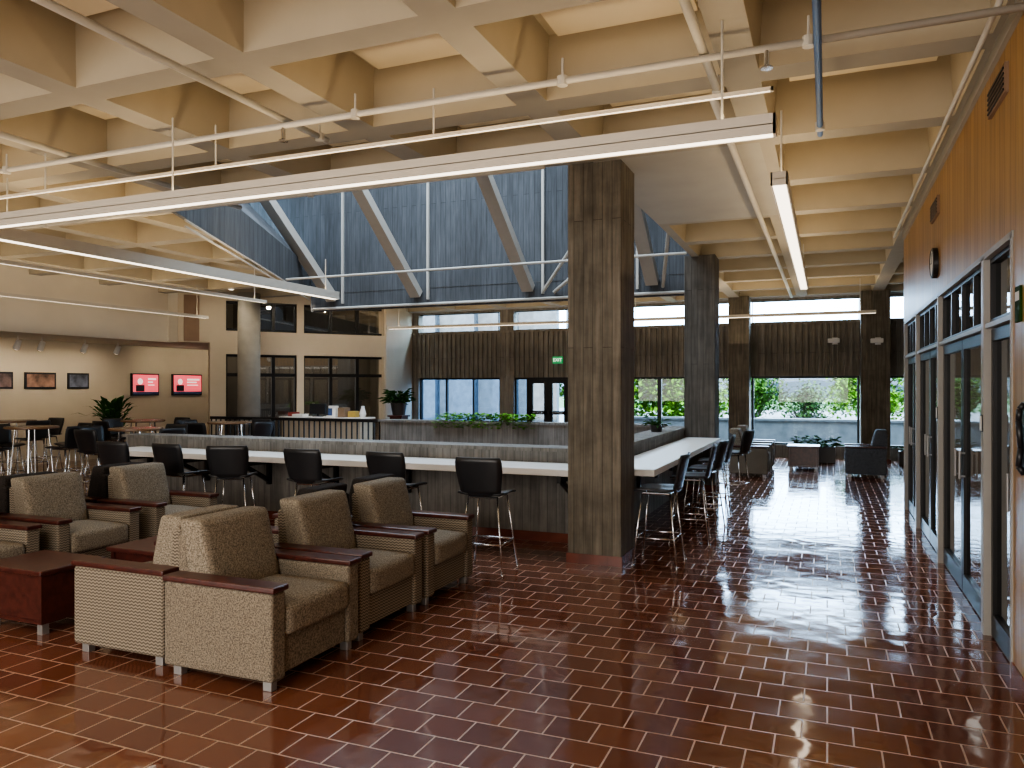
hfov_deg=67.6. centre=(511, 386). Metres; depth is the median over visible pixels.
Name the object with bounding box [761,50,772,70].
sprinkler head
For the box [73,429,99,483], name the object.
bar stool
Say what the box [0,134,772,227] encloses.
diffuser
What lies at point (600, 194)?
concrete column
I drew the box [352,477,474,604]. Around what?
armchair
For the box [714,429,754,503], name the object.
bar stool
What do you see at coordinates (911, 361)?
door
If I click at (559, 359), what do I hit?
exit sign
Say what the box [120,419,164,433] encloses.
table
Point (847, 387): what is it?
tree
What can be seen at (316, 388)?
window
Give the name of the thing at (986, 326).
trim
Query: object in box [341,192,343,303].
skylight fin
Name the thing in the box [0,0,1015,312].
ceiling
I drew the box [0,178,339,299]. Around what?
linear light
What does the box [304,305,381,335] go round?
window
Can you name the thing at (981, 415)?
placard
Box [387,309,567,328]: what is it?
linear light
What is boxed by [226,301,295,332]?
window
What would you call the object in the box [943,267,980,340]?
window
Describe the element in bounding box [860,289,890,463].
concrete column
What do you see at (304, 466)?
bar stool
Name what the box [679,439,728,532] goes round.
bar stool
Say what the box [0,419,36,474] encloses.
table
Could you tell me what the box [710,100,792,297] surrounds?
ceiling pipe
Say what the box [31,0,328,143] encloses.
ceiling pipe
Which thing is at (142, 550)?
side table
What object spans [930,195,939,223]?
air vent
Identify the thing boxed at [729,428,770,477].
armchair
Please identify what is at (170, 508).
seat cushion
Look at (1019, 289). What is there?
room sign
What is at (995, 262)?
window
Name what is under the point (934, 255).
wall clock
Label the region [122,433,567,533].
wall
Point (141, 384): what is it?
wall screen
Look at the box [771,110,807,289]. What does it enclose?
linear light
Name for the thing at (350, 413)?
box
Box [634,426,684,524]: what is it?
wall
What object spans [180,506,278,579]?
cushion
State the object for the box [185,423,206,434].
bar stool
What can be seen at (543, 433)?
wall
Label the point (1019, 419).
wall phone
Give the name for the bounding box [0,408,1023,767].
floor
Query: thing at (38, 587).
side table
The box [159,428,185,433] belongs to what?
bar stool
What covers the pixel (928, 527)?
door
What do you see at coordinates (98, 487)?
armchair
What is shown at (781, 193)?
diffuser
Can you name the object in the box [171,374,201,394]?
wall screen
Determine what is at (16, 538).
armchair
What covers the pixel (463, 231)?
wall
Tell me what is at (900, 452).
planter box
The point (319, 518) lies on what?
cushion
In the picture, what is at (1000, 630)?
door
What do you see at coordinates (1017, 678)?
baseboard
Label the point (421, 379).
window
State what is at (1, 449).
bar stool
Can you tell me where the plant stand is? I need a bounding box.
[387,415,409,418]
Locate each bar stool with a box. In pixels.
[0,424,25,475]
[0,448,11,474]
[14,420,50,473]
[29,418,63,471]
[45,425,88,489]
[54,423,93,478]
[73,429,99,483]
[79,425,104,484]
[92,421,125,465]
[96,441,129,464]
[102,418,124,441]
[152,443,209,491]
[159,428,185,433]
[165,424,187,433]
[174,417,189,423]
[181,420,197,423]
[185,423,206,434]
[206,445,257,505]
[243,419,270,435]
[253,421,273,436]
[283,448,342,495]
[366,451,426,510]
[455,457,518,576]
[631,452,690,570]
[667,444,716,545]
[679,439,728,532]
[694,434,735,518]
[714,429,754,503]
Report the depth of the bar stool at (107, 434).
14.25 m
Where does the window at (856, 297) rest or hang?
in the wall at (796, 348)
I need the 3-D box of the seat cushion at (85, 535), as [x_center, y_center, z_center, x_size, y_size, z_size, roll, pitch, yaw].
[-3.863,1.314,6.815,0.605,0.192,0.574,0,0,22]
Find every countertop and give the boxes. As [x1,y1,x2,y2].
[129,446,567,496]
[634,437,720,487]
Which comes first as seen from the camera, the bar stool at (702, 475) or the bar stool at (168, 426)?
the bar stool at (702, 475)
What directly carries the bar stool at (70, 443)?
on the floor
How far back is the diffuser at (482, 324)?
18.29 m
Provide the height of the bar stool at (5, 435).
1.068 m
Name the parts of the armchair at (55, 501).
backrest, arm, seat, arm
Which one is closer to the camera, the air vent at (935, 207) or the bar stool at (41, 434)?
the air vent at (935, 207)
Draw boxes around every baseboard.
[268,511,567,542]
[1011,662,1023,698]
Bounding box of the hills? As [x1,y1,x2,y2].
[559,380,903,397]
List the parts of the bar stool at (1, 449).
leg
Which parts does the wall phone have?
plate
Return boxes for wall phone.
[1015,402,1023,475]
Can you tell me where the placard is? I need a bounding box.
[980,414,982,431]
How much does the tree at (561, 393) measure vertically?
3.332 m
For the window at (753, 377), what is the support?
in the wall at (796, 348)
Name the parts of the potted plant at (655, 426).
pot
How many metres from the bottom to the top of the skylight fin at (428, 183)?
4.000 m
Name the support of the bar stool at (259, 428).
on the floor
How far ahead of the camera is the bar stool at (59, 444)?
13.28 m
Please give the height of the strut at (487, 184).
3.180 m
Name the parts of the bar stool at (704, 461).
leg, leg, seat, leg, leg, backrest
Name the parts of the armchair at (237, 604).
leg, backrest, arm, leg, seat, arm, leg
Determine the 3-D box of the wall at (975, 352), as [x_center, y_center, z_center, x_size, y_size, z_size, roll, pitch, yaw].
[5.191,0.350,6.746,2.140,2.700,7.430,0,0,22]
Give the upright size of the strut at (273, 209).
3.180 m
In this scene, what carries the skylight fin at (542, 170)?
attached to the wall at (463, 231)
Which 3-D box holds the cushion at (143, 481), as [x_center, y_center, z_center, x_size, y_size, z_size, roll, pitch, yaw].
[-3.812,1.030,7.865,0.285,0.460,0.554,0,0,22]
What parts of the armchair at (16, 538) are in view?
arm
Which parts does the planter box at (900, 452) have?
planter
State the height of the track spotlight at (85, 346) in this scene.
0.291 m
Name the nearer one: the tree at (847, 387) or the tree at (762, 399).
the tree at (847, 387)
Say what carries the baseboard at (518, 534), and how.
attached to the wall at (538, 503)
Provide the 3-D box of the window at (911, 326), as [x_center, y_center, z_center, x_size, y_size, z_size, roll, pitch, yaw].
[5.237,-0.650,9.929,0.060,0.440,1.430,0,0,22]
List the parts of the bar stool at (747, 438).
seat, leg, backrest, leg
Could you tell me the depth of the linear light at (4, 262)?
10.90 m
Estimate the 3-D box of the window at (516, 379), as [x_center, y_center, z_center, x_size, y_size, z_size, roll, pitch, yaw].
[0.284,0.570,21.211,0.395,1.660,0.100,0,0,22]
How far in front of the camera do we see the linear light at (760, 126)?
5.17 m
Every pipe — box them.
[0,3,1023,174]
[0,40,773,199]
[0,131,241,209]
[13,165,544,228]
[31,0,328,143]
[286,252,686,280]
[313,290,683,310]
[678,0,720,93]
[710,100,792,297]
[812,0,824,136]
[893,0,1003,237]
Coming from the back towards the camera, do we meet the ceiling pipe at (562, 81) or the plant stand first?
the plant stand
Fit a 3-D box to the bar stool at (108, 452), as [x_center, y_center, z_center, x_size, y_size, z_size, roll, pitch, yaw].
[-4.596,1.167,9.103,0.470,1.068,0.518,0,0,17]
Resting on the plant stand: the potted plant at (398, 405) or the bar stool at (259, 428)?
the potted plant at (398, 405)
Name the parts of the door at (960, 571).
handle, handle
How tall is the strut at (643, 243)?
3.180 m
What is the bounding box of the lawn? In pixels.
[559,397,903,410]
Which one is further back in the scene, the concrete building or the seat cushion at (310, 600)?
the concrete building
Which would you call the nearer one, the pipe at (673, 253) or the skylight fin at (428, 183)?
the pipe at (673, 253)
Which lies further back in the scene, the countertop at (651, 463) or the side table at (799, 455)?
the side table at (799, 455)
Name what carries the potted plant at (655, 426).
on the wall at (644, 441)
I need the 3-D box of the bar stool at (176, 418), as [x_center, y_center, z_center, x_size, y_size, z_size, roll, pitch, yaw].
[-6.966,1.167,15.753,0.470,1.068,0.518,0,0,27]
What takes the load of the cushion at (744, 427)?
on the armchair at (743, 427)
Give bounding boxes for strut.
[260,200,335,301]
[351,189,421,297]
[476,175,534,291]
[634,202,658,285]
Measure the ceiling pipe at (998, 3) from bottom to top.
0.034 m
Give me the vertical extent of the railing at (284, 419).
1.060 m
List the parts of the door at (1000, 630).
handle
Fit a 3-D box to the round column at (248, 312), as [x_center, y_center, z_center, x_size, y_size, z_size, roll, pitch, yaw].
[-6.042,-0.225,17.574,0.540,3.850,0.540,0,0,22]
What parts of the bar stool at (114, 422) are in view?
backrest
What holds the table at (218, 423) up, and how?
on the floor
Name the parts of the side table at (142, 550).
panel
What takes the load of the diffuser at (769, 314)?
attached to the linear light at (854, 311)
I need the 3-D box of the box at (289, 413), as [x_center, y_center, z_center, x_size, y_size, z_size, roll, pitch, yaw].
[-5.242,0.650,18.383,0.200,0.100,0.180,0,0,22]
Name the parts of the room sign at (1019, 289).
panel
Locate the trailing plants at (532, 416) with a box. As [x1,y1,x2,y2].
[432,412,538,429]
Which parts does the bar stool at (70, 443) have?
seat, seat frame, leg, backrest, leg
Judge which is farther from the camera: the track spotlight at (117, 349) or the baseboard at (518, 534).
the track spotlight at (117, 349)
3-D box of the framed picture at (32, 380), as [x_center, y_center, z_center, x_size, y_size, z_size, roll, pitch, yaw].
[-10.357,-0.140,16.805,0.034,0.360,0.716,0,0,22]
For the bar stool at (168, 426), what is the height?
1.068 m
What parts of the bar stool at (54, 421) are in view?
backrest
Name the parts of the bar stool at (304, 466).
backrest, seat, seat frame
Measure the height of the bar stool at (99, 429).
1.068 m
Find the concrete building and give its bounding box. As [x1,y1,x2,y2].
[423,311,558,421]
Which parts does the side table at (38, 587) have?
panel, leg, panel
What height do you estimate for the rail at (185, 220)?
0.108 m
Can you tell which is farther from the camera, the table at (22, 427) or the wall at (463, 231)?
the wall at (463, 231)
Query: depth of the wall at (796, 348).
19.71 m
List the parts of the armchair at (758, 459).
arm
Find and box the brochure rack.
[326,406,338,416]
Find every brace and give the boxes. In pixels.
[541,251,567,292]
[553,278,567,292]
[661,233,669,287]
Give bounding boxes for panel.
[184,295,198,340]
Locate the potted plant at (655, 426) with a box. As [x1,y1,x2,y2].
[641,415,671,431]
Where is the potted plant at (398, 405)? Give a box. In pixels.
[377,388,415,414]
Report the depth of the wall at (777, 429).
21.52 m
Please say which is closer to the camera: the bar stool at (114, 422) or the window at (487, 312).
the bar stool at (114, 422)
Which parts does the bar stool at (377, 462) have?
backrest, seat, leg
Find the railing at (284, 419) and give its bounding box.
[210,416,379,439]
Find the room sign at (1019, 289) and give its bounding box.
[1015,285,1022,322]
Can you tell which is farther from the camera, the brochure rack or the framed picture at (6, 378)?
the brochure rack
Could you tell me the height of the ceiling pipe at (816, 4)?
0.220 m
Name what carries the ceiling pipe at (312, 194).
hanging from the ceiling
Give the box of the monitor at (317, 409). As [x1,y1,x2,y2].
[310,404,325,416]
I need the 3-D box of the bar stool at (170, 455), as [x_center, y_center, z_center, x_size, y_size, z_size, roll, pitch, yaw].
[-3.788,1.167,8.770,0.470,1.068,0.518,0,0,25]
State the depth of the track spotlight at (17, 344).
15.31 m
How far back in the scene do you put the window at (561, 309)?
20.80 m
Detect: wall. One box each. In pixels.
[0,260,232,349]
[0,338,207,467]
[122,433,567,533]
[172,203,309,285]
[178,291,385,434]
[248,165,689,311]
[377,308,412,439]
[378,419,666,445]
[412,293,903,460]
[634,416,903,444]
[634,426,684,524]
[904,13,1023,676]
[936,257,1009,515]
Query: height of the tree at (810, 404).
3.947 m
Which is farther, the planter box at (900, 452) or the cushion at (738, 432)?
the planter box at (900, 452)
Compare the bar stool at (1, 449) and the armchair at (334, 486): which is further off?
the bar stool at (1, 449)
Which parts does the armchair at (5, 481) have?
backrest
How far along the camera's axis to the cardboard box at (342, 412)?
17.74 m
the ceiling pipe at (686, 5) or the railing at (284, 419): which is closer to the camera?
the ceiling pipe at (686, 5)
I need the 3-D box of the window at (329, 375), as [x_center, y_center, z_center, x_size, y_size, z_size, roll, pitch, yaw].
[-4.304,0.460,19.555,2.083,2.480,0.100,0,0,-30]
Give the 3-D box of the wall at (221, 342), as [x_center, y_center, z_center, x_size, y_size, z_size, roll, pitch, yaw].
[-5.526,-0.525,18.858,5.019,4.450,0.250,0,0,-30]
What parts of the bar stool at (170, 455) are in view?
backrest, seat frame, seat, leg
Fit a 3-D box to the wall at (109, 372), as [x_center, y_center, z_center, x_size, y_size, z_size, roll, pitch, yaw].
[-10.694,0.335,11.977,3.700,2.730,22.000,0,0,22]
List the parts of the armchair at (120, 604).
leg, arm, leg, backrest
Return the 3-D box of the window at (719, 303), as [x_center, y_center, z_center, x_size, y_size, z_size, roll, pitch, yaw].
[3.767,-1.835,19.776,3.700,0.530,0.100,0,0,22]
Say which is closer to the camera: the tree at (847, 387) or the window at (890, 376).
the window at (890, 376)
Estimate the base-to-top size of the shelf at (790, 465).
0.025 m
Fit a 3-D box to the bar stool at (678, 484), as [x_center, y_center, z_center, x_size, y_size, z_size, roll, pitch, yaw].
[1.449,1.167,7.367,0.518,1.068,0.470,0,0,22]
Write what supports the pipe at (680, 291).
attached to the wall at (463, 231)
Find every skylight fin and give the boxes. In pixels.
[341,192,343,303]
[426,182,429,299]
[541,169,543,293]
[636,248,638,288]
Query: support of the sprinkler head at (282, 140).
attached to the ceiling pipe at (562, 81)
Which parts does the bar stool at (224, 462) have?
leg, backrest, seat, seat frame, leg, leg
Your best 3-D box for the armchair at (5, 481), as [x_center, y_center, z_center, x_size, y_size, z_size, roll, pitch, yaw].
[-4.744,1.250,7.151,0.809,0.900,0.786,0,0,22]
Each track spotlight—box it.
[13,336,21,349]
[37,337,45,350]
[80,340,87,352]
[113,342,120,354]
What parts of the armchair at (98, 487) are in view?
backrest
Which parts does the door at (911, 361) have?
handle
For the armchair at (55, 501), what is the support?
on the floor
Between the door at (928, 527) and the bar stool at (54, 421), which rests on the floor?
the bar stool at (54, 421)
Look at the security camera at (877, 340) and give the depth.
16.88 m
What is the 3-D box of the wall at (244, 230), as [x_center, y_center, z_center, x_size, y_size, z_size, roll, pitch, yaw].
[-6.419,-4.526,13.405,4.052,4.791,8.554,0,0,-4]
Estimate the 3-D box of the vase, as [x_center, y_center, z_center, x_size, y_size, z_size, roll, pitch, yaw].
[-3.439,0.570,17.640,0.160,0.260,0.160,0,0,22]
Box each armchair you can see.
[0,471,57,513]
[0,472,141,558]
[0,520,41,558]
[71,504,238,665]
[84,462,144,502]
[97,462,218,539]
[162,506,360,691]
[271,483,351,543]
[274,489,423,640]
[349,473,394,516]
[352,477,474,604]
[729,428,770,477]
[737,425,774,470]
[844,429,887,478]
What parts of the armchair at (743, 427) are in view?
arm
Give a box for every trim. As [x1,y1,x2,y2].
[902,0,1023,238]
[904,230,1013,677]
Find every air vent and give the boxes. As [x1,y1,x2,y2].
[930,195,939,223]
[987,61,1008,119]
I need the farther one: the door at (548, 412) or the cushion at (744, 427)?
the door at (548, 412)
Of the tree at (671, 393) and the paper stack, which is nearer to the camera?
the paper stack
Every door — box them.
[527,377,567,421]
[908,357,914,518]
[920,349,936,551]
[943,334,980,617]
[991,323,1009,661]
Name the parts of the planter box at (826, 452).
planter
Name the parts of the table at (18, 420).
leg, leg, leg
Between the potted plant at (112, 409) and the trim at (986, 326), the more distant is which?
the potted plant at (112, 409)
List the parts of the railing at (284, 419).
handrail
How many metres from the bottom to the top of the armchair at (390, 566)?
0.900 m
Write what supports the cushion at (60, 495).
on the armchair at (55, 501)
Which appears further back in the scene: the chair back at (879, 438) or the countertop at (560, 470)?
the chair back at (879, 438)
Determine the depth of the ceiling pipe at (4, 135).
6.93 m
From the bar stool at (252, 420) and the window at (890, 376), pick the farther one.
the window at (890, 376)
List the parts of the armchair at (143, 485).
backrest, arm, arm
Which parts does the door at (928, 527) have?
handle, handle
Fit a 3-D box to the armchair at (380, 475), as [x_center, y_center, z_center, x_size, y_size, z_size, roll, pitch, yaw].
[-1.525,1.250,7.009,0.809,0.900,0.716,0,0,22]
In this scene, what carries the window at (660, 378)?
in the wall at (796, 348)
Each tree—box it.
[559,383,639,405]
[634,379,727,416]
[719,377,793,417]
[779,379,835,418]
[824,376,903,419]
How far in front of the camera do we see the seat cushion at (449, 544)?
6.28 m
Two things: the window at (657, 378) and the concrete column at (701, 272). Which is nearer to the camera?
the concrete column at (701, 272)
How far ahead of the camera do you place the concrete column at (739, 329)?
18.32 m
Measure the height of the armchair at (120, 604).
0.900 m
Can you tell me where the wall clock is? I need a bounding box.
[929,248,938,278]
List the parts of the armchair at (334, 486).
arm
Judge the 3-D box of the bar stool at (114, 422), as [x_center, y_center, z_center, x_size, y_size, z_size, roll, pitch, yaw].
[-7.927,1.167,15.442,0.518,1.068,0.470,0,0,27]
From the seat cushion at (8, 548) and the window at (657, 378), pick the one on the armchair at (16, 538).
the seat cushion at (8, 548)
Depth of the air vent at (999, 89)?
4.71 m
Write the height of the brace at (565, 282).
0.945 m
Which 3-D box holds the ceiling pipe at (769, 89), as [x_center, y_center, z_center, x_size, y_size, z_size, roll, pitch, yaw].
[-3.365,-1.970,6.664,10.700,0.360,0.035,0,0,22]
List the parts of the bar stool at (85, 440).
backrest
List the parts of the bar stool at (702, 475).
leg, leg, seat, seat frame, leg, leg, backrest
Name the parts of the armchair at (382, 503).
backrest, leg, arm, arm, seat, leg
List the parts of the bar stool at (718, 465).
leg, leg, seat, leg, leg, backrest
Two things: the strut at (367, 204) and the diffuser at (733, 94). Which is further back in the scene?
the strut at (367, 204)
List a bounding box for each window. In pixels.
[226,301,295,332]
[227,304,376,439]
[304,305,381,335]
[304,356,381,413]
[420,312,499,332]
[420,378,499,419]
[515,309,567,329]
[515,378,526,420]
[634,303,727,325]
[634,377,658,419]
[659,377,727,423]
[752,297,858,322]
[752,376,858,445]
[890,376,903,447]
[908,319,914,354]
[920,302,936,349]
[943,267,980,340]
[990,245,1009,321]
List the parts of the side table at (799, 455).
panel, panel, panel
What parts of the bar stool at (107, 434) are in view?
backrest, seat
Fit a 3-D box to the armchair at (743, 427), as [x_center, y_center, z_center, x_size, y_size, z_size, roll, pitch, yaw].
[5.075,1.250,15.928,0.739,0.900,0.736,0,0,22]
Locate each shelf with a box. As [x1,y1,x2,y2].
[0,614,37,624]
[790,465,816,466]
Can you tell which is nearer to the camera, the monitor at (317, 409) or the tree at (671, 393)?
the monitor at (317, 409)
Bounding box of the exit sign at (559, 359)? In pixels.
[553,356,562,363]
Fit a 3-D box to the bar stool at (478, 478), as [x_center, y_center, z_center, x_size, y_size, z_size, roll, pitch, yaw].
[-0.235,1.167,7.090,0.470,1.068,0.518,0,0,20]
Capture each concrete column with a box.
[566,159,635,566]
[683,254,718,490]
[728,296,750,445]
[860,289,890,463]
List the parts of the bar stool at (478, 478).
leg, leg, backrest, seat, seat frame, leg, leg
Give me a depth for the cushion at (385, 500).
6.37 m
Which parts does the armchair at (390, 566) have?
backrest, leg, arm, arm, seat, leg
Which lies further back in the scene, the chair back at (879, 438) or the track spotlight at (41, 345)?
the track spotlight at (41, 345)
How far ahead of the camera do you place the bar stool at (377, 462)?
7.45 m
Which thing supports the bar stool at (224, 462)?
on the floor
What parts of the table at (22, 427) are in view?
leg, leg, leg, leg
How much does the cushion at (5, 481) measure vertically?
0.460 m
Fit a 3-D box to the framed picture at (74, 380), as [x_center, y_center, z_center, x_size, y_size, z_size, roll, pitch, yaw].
[-10.008,-0.140,17.654,0.034,0.360,0.535,0,0,22]
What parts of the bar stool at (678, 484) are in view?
leg, leg, seat, seat frame, leg, leg, backrest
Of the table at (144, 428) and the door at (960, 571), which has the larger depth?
the table at (144, 428)
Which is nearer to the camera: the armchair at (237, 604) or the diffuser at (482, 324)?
the armchair at (237, 604)
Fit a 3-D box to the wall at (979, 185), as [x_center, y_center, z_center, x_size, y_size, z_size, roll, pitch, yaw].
[4.317,-0.525,2.602,4.000,4.450,16.100,0,0,22]
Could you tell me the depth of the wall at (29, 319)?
15.75 m
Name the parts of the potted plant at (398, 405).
pot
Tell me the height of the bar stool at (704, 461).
1.068 m
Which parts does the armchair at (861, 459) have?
arm, backrest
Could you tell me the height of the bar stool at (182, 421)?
1.068 m
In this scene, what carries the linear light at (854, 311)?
hanging from the ceiling
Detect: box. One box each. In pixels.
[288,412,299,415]
[338,407,349,416]
[348,411,358,416]
[791,435,843,463]
[892,446,903,465]
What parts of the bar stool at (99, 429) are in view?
leg, backrest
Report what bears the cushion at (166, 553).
on the armchair at (120, 604)
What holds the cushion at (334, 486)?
on the armchair at (334, 486)
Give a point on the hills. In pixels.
(794, 384)
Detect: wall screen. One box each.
[130,373,158,395]
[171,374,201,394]
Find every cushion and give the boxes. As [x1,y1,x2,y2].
[0,471,57,487]
[0,540,24,558]
[11,472,87,520]
[69,519,127,552]
[109,462,170,504]
[152,504,238,565]
[164,504,202,514]
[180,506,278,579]
[258,574,347,634]
[280,489,355,548]
[297,483,346,494]
[351,548,414,593]
[353,477,414,525]
[434,529,466,564]
[729,428,742,444]
[737,425,748,431]
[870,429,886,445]
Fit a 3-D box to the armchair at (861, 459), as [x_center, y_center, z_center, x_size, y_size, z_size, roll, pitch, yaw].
[6.742,1.250,14.592,0.739,0.900,0.736,0,0,22]
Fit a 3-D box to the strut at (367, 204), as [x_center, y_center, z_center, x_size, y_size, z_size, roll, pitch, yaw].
[-2.801,-3.530,14.884,0.240,3.180,3.903,0,0,22]
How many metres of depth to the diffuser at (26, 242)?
9.62 m
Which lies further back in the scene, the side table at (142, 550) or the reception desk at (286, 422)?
the reception desk at (286, 422)
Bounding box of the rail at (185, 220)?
[184,219,309,300]
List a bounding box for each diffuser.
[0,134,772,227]
[0,239,332,299]
[1,91,769,198]
[408,323,564,328]
[647,313,865,320]
[773,185,806,288]
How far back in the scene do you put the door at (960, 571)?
6.38 m
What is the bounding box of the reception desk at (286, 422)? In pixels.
[279,416,375,439]
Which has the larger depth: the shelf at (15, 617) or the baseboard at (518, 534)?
the baseboard at (518, 534)
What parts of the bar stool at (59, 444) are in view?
seat, backrest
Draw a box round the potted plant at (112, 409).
[79,395,138,441]
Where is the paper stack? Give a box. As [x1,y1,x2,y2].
[292,414,307,416]
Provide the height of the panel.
1.060 m
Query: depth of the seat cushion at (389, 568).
5.47 m
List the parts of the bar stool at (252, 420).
backrest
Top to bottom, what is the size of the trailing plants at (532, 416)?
0.303 m
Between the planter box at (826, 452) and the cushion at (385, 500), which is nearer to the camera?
the cushion at (385, 500)
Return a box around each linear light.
[0,20,776,228]
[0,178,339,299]
[0,259,266,302]
[0,292,208,318]
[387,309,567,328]
[634,298,876,320]
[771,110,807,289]
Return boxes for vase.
[359,406,365,416]
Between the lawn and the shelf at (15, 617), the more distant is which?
the lawn
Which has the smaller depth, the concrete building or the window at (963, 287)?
the window at (963, 287)
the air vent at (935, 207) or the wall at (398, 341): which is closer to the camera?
the air vent at (935, 207)
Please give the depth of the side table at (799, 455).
15.54 m
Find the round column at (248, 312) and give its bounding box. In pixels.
[237,292,259,435]
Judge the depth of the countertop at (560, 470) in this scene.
8.88 m
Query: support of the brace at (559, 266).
attached to the wall at (463, 231)
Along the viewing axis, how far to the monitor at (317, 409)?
18.09 m
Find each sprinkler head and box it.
[279,127,287,142]
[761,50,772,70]
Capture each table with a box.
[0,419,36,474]
[0,550,105,634]
[3,425,59,474]
[106,536,156,561]
[107,426,162,441]
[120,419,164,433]
[207,421,251,435]
[787,444,819,470]
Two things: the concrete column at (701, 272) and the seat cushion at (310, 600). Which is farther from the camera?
the concrete column at (701, 272)
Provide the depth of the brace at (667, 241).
13.87 m
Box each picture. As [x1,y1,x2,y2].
[0,372,12,388]
[24,372,55,388]
[67,373,88,388]
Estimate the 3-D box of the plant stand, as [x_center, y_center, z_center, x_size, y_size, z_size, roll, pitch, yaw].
[-2.743,1.190,18.543,0.400,1.020,0.400,0,0,22]
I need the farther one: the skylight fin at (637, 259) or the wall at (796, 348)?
the wall at (796, 348)
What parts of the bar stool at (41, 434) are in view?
leg, leg, backrest, leg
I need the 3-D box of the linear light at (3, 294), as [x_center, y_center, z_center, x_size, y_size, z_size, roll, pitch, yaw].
[-7.841,-1.825,14.046,0.070,0.650,6.000,0,0,22]
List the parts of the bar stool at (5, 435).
leg, backrest, seat, leg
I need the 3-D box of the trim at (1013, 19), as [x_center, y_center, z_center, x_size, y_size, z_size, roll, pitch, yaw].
[2.425,-2.105,3.300,0.030,0.090,15.950,0,0,22]

